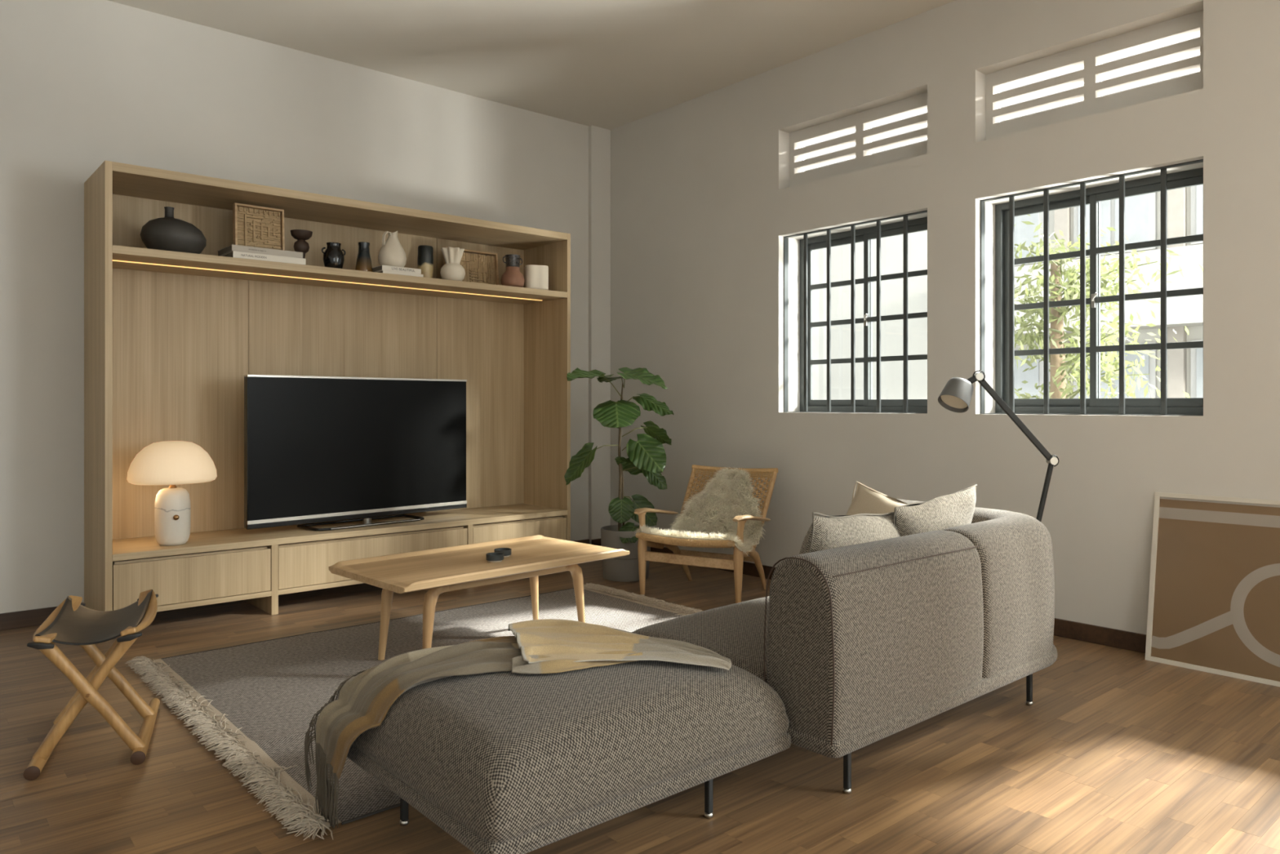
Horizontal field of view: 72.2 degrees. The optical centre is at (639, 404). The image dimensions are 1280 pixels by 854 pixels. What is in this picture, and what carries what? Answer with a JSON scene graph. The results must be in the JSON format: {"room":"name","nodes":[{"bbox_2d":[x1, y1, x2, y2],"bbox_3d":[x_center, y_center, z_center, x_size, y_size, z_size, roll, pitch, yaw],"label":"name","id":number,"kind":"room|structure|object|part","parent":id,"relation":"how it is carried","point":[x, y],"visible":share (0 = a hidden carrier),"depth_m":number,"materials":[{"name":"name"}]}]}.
{"room":"living room","nodes":[
{"label":"living room","id":0,"kind":"room"},
{"bbox_2d":[0,0,588,613],"bbox_3d":[-2.984,-0.525,4.838,7.030,3.350,0.200,0,0,-41],"label":"wall","id":1,"kind":"structure","parent":0,"point":[85,84],"depth_m":4.91,"materials":[{"name":"paint"}]},
{"bbox_2d":[0,606,57,630],"bbox_3d":[-4.274,1.107,3.577,3.430,0.085,0.015,0,0,-41],"label":"baseboard","id":2,"kind":"structure","parent":1,"relation":"attached to","point":[28,618],"depth_m":4.52,"materials":[{"name":"brown wood"}]},
{"bbox_2d":[573,538,600,546],"bbox_3d":[-0.544,1.107,6.786,0.790,0.085,0.053,0,0,-41],"label":"baseboard","id":3,"kind":"structure","parent":1,"relation":"attached to","point":[596,541],"depth_m":6.91,"materials":[{"name":"brown wood"}]},
{"bbox_2d":[588,124,610,544],"bbox_3d":[-0.323,-0.525,6.988,0.192,3.350,0.038,0,0,-41],"label":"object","id":4,"kind":"structure","parent":1,"relation":"attached to","point":[599,138],"depth_m":6.96,"materials":[{"name":"paint"}]},
{"bbox_2d":[107,0,955,129],"bbox_3d":[0.029,-2.300,1.554,7.280,0.200,9.110,0,0,-41],"label":"ceiling","id":5,"kind":"structure","parent":0,"point":[610,64],"depth_m":5.26,"materials":[{"name":"paint"}]},
{"bbox_2d":[0,560,1279,853],"bbox_3d":[0.029,1.250,1.554,7.280,0.200,9.110,0,0,-41],"label":"floor","id":6,"kind":"structure","parent":0,"point":[1116,750],"depth_m":2.71,"materials":[{"name":"brown wood"}]},
{"bbox_2d":[23,589,159,780],"bbox_3d":[-1.849,0.923,3.004,0.334,0.454,0.611,0,0,-24],"label":"folding stool","id":7,"kind":"object","parent":6,"relation":"on","point":[71,623],"visible":1,"depth_m":2.85,"materials":[{"name":"brown wood"}]},
{"bbox_3d":[-1.967,0.730,2.951,0.075,0.061,0.589,0,0,-24],"label":"seat rail","id":8,"kind":"part","parent":7,"relation":"part of","materials":[{"name":"brown wood"}]},
{"bbox_3d":[-1.780,0.935,2.821,0.292,0.392,0.040,0,0,-24],"label":"leg","id":9,"kind":"part","parent":7,"relation":"part of","materials":[{"name":"brown wood"}]},
{"bbox_3d":[-1.916,0.935,3.122,0.292,0.392,0.040,0,0,-24],"label":"leg","id":10,"kind":"part","parent":7,"relation":"part of","materials":[{"name":"brown wood"}]},
{"bbox_3d":[-1.743,0.935,2.797,0.292,0.392,0.040,0,0,-24],"label":"leg","id":11,"kind":"part","parent":7,"relation":"part of","materials":[{"name":"brown wood"}]},
{"bbox_3d":[-1.847,0.730,3.000,0.273,0.066,0.542,0,0,-24],"label":"leather seat","id":12,"kind":"part","parent":7,"relation":"part of","materials":[{"name":"leather"}]},
{"bbox_3d":[-1.878,0.935,3.098,0.292,0.392,0.040,0,0,-24],"label":"leg","id":13,"kind":"part","parent":7,"relation":"part of","materials":[{"name":"brown wood"}]},
{"bbox_3d":[-1.731,0.730,3.057,0.075,0.061,0.589,0,0,-24],"label":"seat rail","id":14,"kind":"part","parent":7,"relation":"part of","materials":[{"name":"brown wood"}]},
{"bbox_2d":[84,160,570,614],"bbox_3d":[-1.732,-0.019,5.407,2.808,2.338,0.576,0,0,-41],"label":"entertainment unit","id":15,"kind":"object","parent":6,"relation":"on","point":[171,339],"visible":0.74,"depth_m":5.15,"materials":[{"name":"brown wood"}]},
{"bbox_3d":[-2.781,-0.019,4.498,0.032,2.338,0.575,0,0,-41],"label":"panel","id":16,"kind":"part","parent":15,"relation":"part of","materials":[{"name":"brown wood"}]},
{"bbox_2d":[140,206,206,253],"bbox_3d":[-2.472,-0.911,4.652,0.310,0.262,0.310,0,0,-24],"label":"bottle vase","id":17,"kind":"object","parent":15,"relation":"on","point":[167,233],"visible":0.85,"depth_m":4.54,"materials":[{"name":"black ceramic"}]},
{"bbox_3d":[-2.641,-0.204,4.972,0.800,1.878,0.018,0,0,-41],"label":"panel","id":18,"kind":"part","parent":15,"relation":"part of","materials":[{"name":"brown wood"}]},
{"bbox_3d":[-2.303,0.902,4.548,0.748,0.228,0.020,0,0,-41],"label":"drawer","id":19,"kind":"part","parent":15,"relation":"part of","materials":[{"name":"brown wood"}]},
{"bbox_3d":[-1.721,1.032,5.398,2.748,0.027,0.545,0,0,-41],"label":"panel","id":20,"kind":"part","parent":15,"relation":"part of","materials":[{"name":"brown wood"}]},
{"bbox_2d":[221,250,306,264],"bbox_3d":[-2.108,-0.798,4.896,0.385,0.037,0.271,0,0,-41],"label":"book","id":21,"kind":"object","parent":15,"relation":"on","point":[235,254],"visible":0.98,"depth_m":4.78,"materials":[{"name":"paper"}]},
{"bbox_2d":[217,244,302,257],"bbox_3d":[-2.117,-0.834,4.891,0.375,0.034,0.271,0,0,-41],"label":"book","id":22,"kind":"object","parent":21,"relation":"on","point":[232,247],"visible":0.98,"depth_m":4.78,"materials":[{"name":"paper"}]},
{"bbox_2d":[232,202,284,250],"bbox_3d":[-2.157,-0.984,4.968,0.268,0.269,0.053,0,0,-41],"label":"relief","id":23,"kind":"object","parent":22,"relation":"on","point":[256,226],"visible":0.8,"depth_m":4.96,"materials":[{"name":"brown wood"}]},
{"bbox_2d":[290,229,312,258],"bbox_3d":[-1.982,-0.896,5.137,0.122,0.232,0.122,0,0,-41],"label":"cup","id":24,"kind":"object","parent":15,"relation":"on","point":[300,245],"visible":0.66,"depth_m":5.10,"materials":[{"name":"brown wood"}]},
{"bbox_2d":[321,242,346,268],"bbox_3d":[-1.802,-0.863,5.161,0.116,0.166,0.120,0,0,3],"label":"pot","id":25,"kind":"object","parent":15,"relation":"on","point":[333,255],"visible":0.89,"depth_m":5.12,"materials":[{"name":"black ceramic"}]},
{"bbox_3d":[-1.731,-1.165,5.409,2.748,0.045,0.575,0,0,-41],"label":"panel","id":26,"kind":"part","parent":15,"relation":"part of","materials":[{"name":"brown wood"}]},
{"bbox_2d":[112,244,567,304],"bbox_3d":[-1.721,-0.760,5.398,2.748,0.040,0.545,0,0,-41],"label":"shelf","id":27,"kind":"object","parent":15,"relation":"attached to","point":[126,260],"depth_m":5.17,"materials":[{"name":"brown wood"}]},
{"bbox_2d":[112,503,567,561],"bbox_3d":[-1.721,0.752,5.398,2.748,0.034,0.545,0,0,-41],"label":"countertop","id":28,"kind":"structure","parent":15,"relation":"on","point":[128,548],"depth_m":5.09,"materials":[{"name":"brown wood"}]},
{"bbox_2d":[126,440,217,546],"bbox_3d":[-2.454,0.464,4.609,0.421,0.542,0.421,0,0,-41],"label":"table lamp","id":29,"kind":"object","parent":28,"relation":"on","point":[171,463],"visible":1,"depth_m":4.53,"materials":[{"name":"white ceramic"}]},
{"bbox_3d":[-2.454,0.300,4.609,0.421,0.215,0.421,0,0,-41],"label":"lamp shade","id":30,"kind":"part","parent":29,"relation":"part of","materials":[{"name":"beige glass"}]},
{"bbox_3d":[-2.399,0.585,4.538,0.028,0.028,0.020,0,0,-40],"label":"knob","id":31,"kind":"part","parent":29,"relation":"part of","materials":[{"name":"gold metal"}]},
{"bbox_2d":[244,374,466,530],"bbox_3d":[-1.700,0.284,5.410,0.284,0.898,1.448,0,0,44],"label":"television","id":32,"kind":"object","parent":28,"relation":"on","point":[317,450],"visible":1,"depth_m":5.29,"materials":[{"name":"black plastic"}]},
{"bbox_3d":[-1.688,-0.159,5.398,0.052,0.012,1.448,0,0,44],"label":"trim","id":33,"kind":"part","parent":32,"relation":"part of","materials":[{"name":"silver metal"}]},
{"bbox_3d":[-1.671,0.657,5.382,0.009,0.020,1.448,0,0,44],"label":"trim","id":34,"kind":"part","parent":32,"relation":"part of","materials":[{"name":"silver metal"}]},
{"bbox_3d":[-1.685,0.705,5.395,0.020,0.010,0.380,0,0,44],"label":"stand arm","id":35,"kind":"part","parent":32,"relation":"part of","materials":[{"name":"black plastic"}]},
{"bbox_3d":[-1.871,-0.204,5.640,1.234,1.878,0.018,0,0,-41],"label":"panel","id":36,"kind":"part","parent":15,"relation":"part of","materials":[{"name":"brown wood"}]},
{"bbox_2d":[355,241,372,271],"bbox_3d":[-1.662,-0.876,5.283,0.100,0.192,0.100,0,0,-41],"label":"vase","id":37,"kind":"object","parent":15,"relation":"on","point":[363,262],"visible":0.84,"depth_m":5.25,"materials":[{"name":"ceramic"}]},
{"bbox_3d":[-1.546,0.902,5.205,1.171,0.228,0.020,0,0,-41],"label":"drawer","id":38,"kind":"part","parent":15,"relation":"part of","materials":[{"name":"brown wood"}]},
{"bbox_2d":[377,270,423,276],"bbox_3d":[-1.496,-0.789,5.381,0.262,0.018,0.200,0,0,-41],"label":"book","id":39,"kind":"object","parent":15,"relation":"on","point":[381,271],"visible":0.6,"depth_m":5.30,"materials":[{"name":"white paper"}]},
{"bbox_2d":[372,264,421,274],"bbox_3d":[-1.503,-0.814,5.374,0.252,0.031,0.201,0,0,-41],"label":"book","id":40,"kind":"object","parent":39,"relation":"on","point":[388,268],"visible":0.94,"depth_m":5.29,"materials":[{"name":"paper"}]},
{"bbox_2d":[377,231,406,266],"bbox_3d":[-1.517,-0.948,5.375,0.168,0.238,0.168,0,0,-41],"label":"pitcher","id":41,"kind":"object","parent":40,"relation":"on","point":[392,253],"visible":0.85,"depth_m":5.32,"materials":[{"name":"beige ceramic"}]},
{"bbox_3d":[-1.551,-1.004,5.360,0.056,0.102,0.012,0,0,-41],"label":"handle","id":42,"kind":"part","parent":41,"relation":"part of","materials":[{"name":"beige ceramic"}]},
{"bbox_3d":[-1.537,-1.004,5.344,0.056,0.102,0.012,0,0,-41],"label":"handle","id":43,"kind":"part","parent":41,"relation":"part of","materials":[{"name":"beige ceramic"}]},
{"bbox_2d":[417,244,433,278],"bbox_3d":[-1.362,-0.891,5.570,0.100,0.222,0.100,0,0,-41],"label":"vase","id":44,"kind":"object","parent":15,"relation":"on","point":[425,253],"visible":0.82,"depth_m":5.53,"materials":[{"name":"ceramic"}]},
{"bbox_2d":[440,246,465,280],"bbox_3d":[-1.199,-0.887,5.618,0.158,0.214,0.158,0,0,-41],"label":"vase","id":45,"kind":"object","parent":15,"relation":"on","point":[451,269],"visible":0.91,"depth_m":5.57,"materials":[{"name":"beige ceramic"}]},
{"bbox_2d":[443,246,498,284],"bbox_3d":[-1.150,-0.915,5.997,0.400,0.278,0.069,0,0,-41],"label":"relief","id":46,"kind":"object","parent":15,"relation":"on","point":[481,267],"visible":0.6,"depth_m":6.04,"materials":[{"name":"brown wood"}]},
{"bbox_3d":[-1.135,-0.204,6.278,0.710,1.878,0.018,0,0,-41],"label":"panel","id":47,"kind":"part","parent":15,"relation":"part of","materials":[{"name":"brown wood"}]},
{"bbox_2d":[500,254,524,287],"bbox_3d":[-0.863,-0.894,5.949,0.161,0.228,0.160,0,0,-41],"label":"terracotta vase","id":48,"kind":"object","parent":15,"relation":"on","point":[513,277],"visible":0.91,"depth_m":5.90,"materials":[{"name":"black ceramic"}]},
{"bbox_3d":[-0.794,0.902,5.857,0.737,0.228,0.020,0,0,-41],"label":"drawer","id":49,"kind":"part","parent":15,"relation":"part of","materials":[{"name":"brown wood"}]},
{"bbox_2d":[523,264,548,289],"bbox_3d":[-0.720,-0.866,6.073,0.161,0.172,0.161,0,0,-16],"label":"vessel","id":50,"kind":"object","parent":15,"relation":"on","point":[536,277],"visible":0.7,"depth_m":6.00,"materials":[{"name":"beige ceramic"}]},
{"bbox_3d":[-0.682,-0.019,6.318,0.028,2.338,0.575,0,0,-41],"label":"panel","id":51,"kind":"part","parent":15,"relation":"part of","materials":[{"name":"brown wood"}]},
{"bbox_2d":[124,582,702,839],"bbox_3d":[-0.596,1.137,3.927,2.624,0.027,2.190,0,0,-41],"label":"rug","id":52,"kind":"object","parent":6,"relation":"on","point":[269,693],"visible":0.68,"depth_m":3.63,"materials":[{"name":"grey fabric"}]},
{"bbox_2d":[328,534,630,660],"bbox_3d":[-0.718,0.923,4.103,1.230,0.439,0.657,0,0,-45],"label":"coffee table","id":53,"kind":"object","parent":52,"relation":"on","point":[437,571],"visible":0.94,"depth_m":3.94,"materials":[{"name":"brown wood"}]},
{"bbox_3d":[-1.115,0.952,3.954,0.128,0.382,0.055,0,0,-45],"label":"leg","id":54,"kind":"part","parent":53,"relation":"part of","materials":[{"name":"brown wood"}]},
{"bbox_3d":[-0.870,0.952,3.707,0.128,0.382,0.055,0,0,-45],"label":"leg","id":55,"kind":"part","parent":53,"relation":"part of","materials":[{"name":"brown wood"}]},
{"bbox_2d":[485,552,503,562],"bbox_3d":[-0.666,0.703,4.026,0.081,0.034,0.081,0,0,-41],"label":"dish","id":56,"kind":"object","parent":53,"relation":"on","point":[491,557],"visible":1,"depth_m":4.00,"materials":[{"name":"ceramic"}]},
{"bbox_2d":[493,547,511,557],"bbox_3d":[-0.650,0.703,4.156,0.081,0.034,0.081,0,0,-41],"label":"dish","id":57,"kind":"object","parent":53,"relation":"on","point":[507,551],"visible":0.64,"depth_m":4.13,"materials":[{"name":"ceramic"}]},
{"bbox_3d":[-0.566,0.952,4.500,0.128,0.382,0.055,0,0,-45],"label":"leg","id":58,"kind":"part","parent":53,"relation":"part of","materials":[{"name":"brown wood"}]},
{"bbox_3d":[-0.320,0.952,4.253,0.128,0.382,0.055,0,0,-45],"label":"leg","id":59,"kind":"part","parent":53,"relation":"part of","materials":[{"name":"brown wood"}]},
{"bbox_2d":[346,627,791,853],"bbox_3d":[-0.223,0.935,2.506,0.997,0.430,0.872,0,0,-41],"label":"chaise ottoman","id":60,"kind":"object","parent":6,"relation":"on","point":[507,762],"visible":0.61,"depth_m":2.15,"materials":[{"name":"fabric"}]},
{"bbox_3d":[-0.644,1.060,2.399,0.019,0.157,0.019,0,0,-41],"label":"leg","id":61,"kind":"part","parent":60,"relation":"part of","materials":[{"name":"metal"}]},
{"bbox_2d":[304,618,731,827],"bbox_3d":[-0.368,0.902,2.569,1.166,0.473,0.532,0,0,-14],"label":"throw blanket","id":62,"kind":"object","parent":60,"relation":"on","point":[364,700],"visible":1,"depth_m":2.44,"materials":[{"name":"fabric"}]},
{"bbox_3d":[0.192,1.060,2.443,0.019,0.157,0.019,0,0,-41],"label":"leg","id":63,"kind":"part","parent":60,"relation":"part of","materials":[{"name":"metal"}]},
{"bbox_2d":[564,367,673,582],"bbox_3d":[-0.141,0.451,5.814,0.720,1.399,0.468,0,0,-4],"label":"potted plant","id":64,"kind":"object","parent":6,"relation":"on","point":[646,455],"visible":0.94,"depth_m":5.75,"materials":[{"name":"green plant"}]},
{"bbox_3d":[-0.093,0.985,5.820,0.334,0.330,0.334,0,0,-41],"label":"pot","id":65,"kind":"part","parent":64,"relation":"part of","materials":[{"name":"white ceramic"}]},
{"bbox_2d":[634,464,777,603],"bbox_3d":[0.433,0.779,5.397,0.746,0.756,0.744,0,0,31],"label":"lounge chair","id":66,"kind":"object","parent":6,"relation":"on","point":[734,562],"visible":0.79,"depth_m":5.30,"materials":[{"name":"brown wood"}]},
{"bbox_3d":[0.011,0.901,5.329,0.076,0.498,0.066,0,0,31],"label":"leg","id":67,"kind":"part","parent":66,"relation":"part of","materials":[{"name":"brown wood"}]},
{"bbox_3d":[0.084,0.860,5.390,0.028,0.079,0.186,0,0,39],"label":"rail","id":68,"kind":"part","parent":66,"relation":"part of","materials":[{"name":"brown wood"}]},
{"bbox_3d":[0.097,0.671,5.486,0.077,0.080,0.490,0,0,31],"label":"armrest","id":69,"kind":"part","parent":66,"relation":"part of","materials":[{"name":"brown wood"}]},
{"bbox_3d":[0.235,0.993,5.604,0.040,0.329,0.348,0,0,34],"label":"leg","id":70,"kind":"part","parent":66,"relation":"part of","materials":[{"name":"brown wood"}]},
{"bbox_3d":[0.254,0.793,5.098,0.639,0.050,0.032,0,0,31],"label":"rail","id":71,"kind":"part","parent":66,"relation":"part of","materials":[{"name":"brown wood"}]},
{"bbox_3d":[0.289,0.649,5.697,0.034,0.483,0.351,0,0,27],"label":"post","id":72,"kind":"part","parent":66,"relation":"part of","materials":[{"name":"brown wood"}]},
{"bbox_3d":[0.343,0.815,5.247,0.577,0.101,0.394,0,0,31],"label":"seat cord","id":73,"kind":"part","parent":66,"relation":"part of","materials":[{"name":"fabric"}]},
{"bbox_2d":[634,466,766,554],"bbox_3d":[0.437,0.646,5.384,0.796,0.516,0.775,0,0,31],"label":"sheepskin","id":74,"kind":"object","parent":66,"relation":"on","point":[708,515],"visible":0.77,"depth_m":5.51,"materials":[{"name":"fur"}]},
{"bbox_3d":[0.539,0.626,5.573,0.573,0.424,0.299,0,0,31],"label":"cord","id":75,"kind":"part","parent":66,"relation":"part of","materials":[{"name":"fabric"}]},
{"bbox_3d":[0.612,0.423,5.694,0.604,0.044,0.050,0,0,31],"label":"rail","id":76,"kind":"part","parent":66,"relation":"part of","materials":[{"name":"wood"}]},
{"bbox_3d":[0.572,0.901,4.992,0.076,0.498,0.066,0,0,31],"label":"leg","id":77,"kind":"part","parent":66,"relation":"part of","materials":[{"name":"brown wood"}]},
{"bbox_3d":[0.591,0.860,5.085,0.028,0.079,0.186,0,0,23],"label":"rail","id":78,"kind":"part","parent":66,"relation":"part of","materials":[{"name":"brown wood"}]},
{"bbox_3d":[0.670,0.671,5.142,0.077,0.080,0.490,0,0,31],"label":"armrest","id":79,"kind":"part","parent":66,"relation":"part of","materials":[{"name":"brown wood"}]},
{"bbox_3d":[0.709,0.993,5.319,0.040,0.329,0.348,0,0,28],"label":"leg","id":80,"kind":"part","parent":66,"relation":"part of","materials":[{"name":"brown wood"}]},
{"bbox_3d":[0.766,0.649,5.411,0.034,0.483,0.351,0,0,35],"label":"post","id":81,"kind":"part","parent":66,"relation":"part of","materials":[{"name":"brown wood"}]},
{"bbox_2d":[631,498,1057,794],"bbox_3d":[0.827,0.788,3.299,1.610,0.723,0.961,0,0,-41],"label":"sofa","id":82,"kind":"object","parent":6,"relation":"on","point":[862,645],"visible":0.84,"depth_m":2.71,"materials":[{"name":"grey fabric"}]},
{"bbox_2d":[631,595,768,683],"bbox_3d":[0.669,0.850,3.307,1.382,0.190,0.742,0,0,-41],"label":"seat cushion","id":83,"kind":"object","parent":82,"relation":"on","point":[735,631],"depth_m":3.01,"materials":[{"name":"grey fabric"}]},
{"bbox_3d":[0.614,1.060,2.597,0.019,0.157,0.019,0,0,-41],"label":"leg","id":84,"kind":"part","parent":82,"relation":"part of","materials":[{"name":"metal"}]},
{"bbox_2d":[799,511,903,554],"bbox_3d":[0.741,0.585,3.113,0.212,0.465,0.690,0,0,42],"label":"pillow","id":85,"kind":"object","parent":82,"relation":"on","point":[824,532],"visible":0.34,"depth_m":2.94,"materials":[{"name":"grey fabric"}]},
{"bbox_2d":[767,529,983,742],"bbox_3d":[0.772,0.691,2.795,0.849,0.504,0.263,0,0,-41],"label":"sofa armrest","id":86,"kind":"object","parent":82,"relation":"on","point":[866,641],"depth_m":2.58,"materials":[{"name":"grey fabric"}]},
{"bbox_2d":[846,480,907,515],"bbox_3d":[1.008,0.559,3.677,0.174,0.447,0.511,0,0,-34],"label":"pillow","id":87,"kind":"object","parent":82,"relation":"on","point":[865,500],"visible":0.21,"depth_m":3.72,"materials":[{"name":"fabric"}]},
{"bbox_2d":[893,482,977,535],"bbox_3d":[1.121,0.548,3.393,0.545,0.477,0.189,0,0,-34],"label":"pillow","id":88,"kind":"object","parent":82,"relation":"on","point":[957,508],"visible":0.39,"depth_m":3.29,"materials":[{"name":"grey fabric"}]},
{"bbox_2d":[894,498,1054,678],"bbox_3d":[1.173,0.685,3.556,0.752,0.516,0.888,0,0,-41],"label":"cushion","id":89,"kind":"object","parent":82,"relation":"on","point":[1015,550],"depth_m":3.14,"materials":[{"name":"grey fabric"}]},
{"bbox_3d":[1.490,1.060,3.357,0.019,0.157,0.019,0,0,-41],"label":"leg","id":90,"kind":"part","parent":82,"relation":"part of","materials":[{"name":"metal"}]},
{"bbox_2d":[937,369,1059,521],"bbox_3d":[1.669,0.495,4.076,0.542,1.309,0.281,0,0,-22],"label":"floor lamp","id":91,"kind":"object","parent":6,"relation":"on","point":[956,396],"visible":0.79,"depth_m":4.09,"materials":[{"name":"metal"}]},
{"bbox_2d":[941,395,967,408],"bbox_3d":[1.457,-0.019,4.064,0.126,0.004,0.126,42,-24,-29],"label":"diffuser","id":92,"kind":"object","parent":91,"relation":"attached to","point":[947,401],"depth_m":4.07,"materials":[{"name":"beige plastic"}]},
{"bbox_3d":[1.477,-0.054,4.079,0.142,0.126,0.142,42,-24,-29],"label":"lamp shade","id":93,"kind":"part","parent":91,"relation":"part of","materials":[{"name":"paint"}]},
{"bbox_3d":[1.752,0.067,4.100,0.363,0.407,0.020,0,0,0],"label":"arm","id":94,"kind":"part","parent":91,"relation":"part of","materials":[{"name":"metal"}]},
{"bbox_3d":[1.827,0.701,4.100,0.221,0.880,0.025,0,0,0],"label":"arm","id":95,"kind":"part","parent":91,"relation":"part of","materials":[{"name":"metal"}]},
{"bbox_2d":[1145,492,1279,686],"bbox_3d":[2.674,0.778,3.596,0.141,0.751,1.060,0,0,-41],"label":"framed print","id":96,"kind":"object","parent":6,"relation":"on","point":[1214,605],"visible":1,"depth_m":3.80,"materials":[{"name":"brown paper"}]},
{"bbox_2d":[610,0,1279,634],"bbox_3d":[2.758,-0.525,3.788,0.270,3.350,8.910,0,0,-41],"label":"wall","id":97,"kind":"structure","parent":0,"point":[707,190],"depth_m":4.79,"materials":[{"name":"paint"}]},
{"bbox_2d":[783,209,927,413],"bbox_3d":[1.377,-0.524,5.419,0.220,1.152,1.074,0,0,-41],"label":"window","id":98,"kind":"structure","parent":97,"relation":"in","point":[867,405],"depth_m":5.48,"materials":[{"name":"metal"}]},
{"bbox_3d":[1.284,-0.526,5.672,0.022,1.077,0.500,0,0,-41],"label":"sash","id":99,"kind":"part","parent":98,"relation":"part of","materials":[{"name":"paint"}]},
{"bbox_3d":[1.584,-0.526,5.291,0.022,1.077,0.540,0,0,-41],"label":"sash","id":100,"kind":"part","parent":98,"relation":"part of","materials":[{"name":"paint"}]},
{"bbox_3d":[1.373,-1.595,5.415,0.090,0.390,1.074,0,0,-41],"label":"vent panel","id":101,"kind":"part","parent":97,"relation":"part of","materials":[{"name":"paint"}]},
{"bbox_2d":[650,546,1146,653],"bbox_3d":[1.849,1.107,4.619,0.015,0.085,6.357,0,0,-41],"label":"baseboard","id":102,"kind":"structure","parent":97,"relation":"attached to","point":[1131,641],"depth_m":4.24,"materials":[{"name":"brown wood"}]},
{"bbox_2d":[980,159,1203,415],"bbox_3d":[2.265,-0.524,4.394,0.220,1.152,1.069,0,0,-41],"label":"window","id":103,"kind":"structure","parent":97,"relation":"in","point":[1005,213],"depth_m":4.45,"materials":[{"name":"metal"}]},
{"bbox_3d":[2.174,-0.526,4.646,0.022,1.077,0.498,0,0,-41],"label":"sash","id":104,"kind":"part","parent":103,"relation":"part of","materials":[{"name":"paint"}]},
{"bbox_3d":[2.472,-0.526,4.267,0.022,1.077,0.538,0,0,-41],"label":"sash","id":105,"kind":"part","parent":103,"relation":"part of","materials":[{"name":"paint"}]},
{"bbox_3d":[2.261,-1.595,4.391,0.090,0.390,1.069,0,0,-41],"label":"vent panel","id":106,"kind":"part","parent":97,"relation":"part of","materials":[{"name":"paint"}]},
{"label":"outside","id":107,"kind":"structure","parent":0,"visible":0},
{"bbox_3d":[10.410,4.750,22.263,35.100,0.200,70.000,0,0,-41],"label":"ground","id":108,"kind":"structure","parent":107,"visible":0},
{"bbox_2d":[804,34,1203,399],"bbox_3d":[3.281,-2.350,21.707,6.600,14.000,23.500,0,0,-41],"label":"building","id":109,"kind":"structure","parent":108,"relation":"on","point":[1184,206],"depth_m":13.58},
{"bbox_3d":[6.190,-2.975,14.117,0.030,1.250,0.460,0,0,-41],"label":"pane","id":110,"kind":"part","parent":109,"relation":"part of","materials":[{"name":"clear glass"}]},
{"bbox_3d":[6.190,-0.175,14.117,0.030,1.250,0.460,0,0,-41],"label":"pane","id":111,"kind":"part","parent":109,"relation":"part of","materials":[{"name":"clear glass"}]},
{"bbox_2d":[1053,207,1071,259],"bbox_3d":[6.588,-3.050,13.681,0.120,1.800,0.200,0,0,-41],"label":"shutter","id":112,"kind":"object","parent":109,"relation":"hanging from","point":[1062,217],"depth_m":13.62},
{"bbox_2d":[1064,333,1071,398],"bbox_3d":[6.588,-0.250,13.681,0.120,1.800,0.200,0,0,-41],"label":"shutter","id":113,"kind":"object","parent":109,"relation":"hanging from","point":[1068,341],"depth_m":13.60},
{"bbox_3d":[6.891,-2.975,13.308,0.030,1.250,0.460,0,0,-41],"label":"pane","id":114,"kind":"part","parent":109,"relation":"part of","materials":[{"name":"clear glass"}]},
{"bbox_3d":[6.891,-0.175,13.308,0.030,1.250,0.460,0,0,-41],"label":"pane","id":115,"kind":"part","parent":109,"relation":"part of","materials":[{"name":"clear glass"}]},
{"bbox_3d":[7.238,-2.975,12.908,0.030,1.250,0.460,0,0,-41],"label":"pane","id":116,"kind":"part","parent":109,"relation":"part of","materials":[{"name":"clear glass"}]},
{"bbox_3d":[7.238,-0.175,12.908,0.030,1.250,0.460,0,0,-41],"label":"pane","id":117,"kind":"part","parent":109,"relation":"part of","materials":[{"name":"clear glass"}]},
{"bbox_2d":[1168,186,1186,248],"bbox_3d":[7.636,-3.050,12.472,0.120,1.800,0.200,0,0,-41],"label":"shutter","id":118,"kind":"object","parent":109,"relation":"hanging from","point":[1177,197],"depth_m":12.42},
{"bbox_2d":[1168,326,1186,398],"bbox_3d":[7.636,-0.250,12.472,0.120,1.800,0.200,0,0,-41],"label":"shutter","id":119,"kind":"object","parent":109,"relation":"hanging from","point":[1177,357],"depth_m":12.42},
{"bbox_3d":[7.939,-2.975,12.100,0.030,1.250,0.460,0,0,-41],"label":"pane","id":120,"kind":"part","parent":109,"relation":"part of","materials":[{"name":"clear glass"}]},
{"bbox_3d":[7.939,-0.175,12.100,0.030,1.250,0.460,0,0,-41],"label":"pane","id":121,"kind":"part","parent":109,"relation":"part of","materials":[{"name":"clear glass"}]},
{"bbox_2d":[1014,213,1203,398],"bbox_3d":[3.907,1.446,8.067,2.004,6.415,2.240,0,0,22],"label":"street tree","id":122,"kind":"object","parent":108,"relation":"on","point":[1059,388],"visible":0.29,"depth_m":7.89,"materials":[{"name":"green plant"}]}
]}

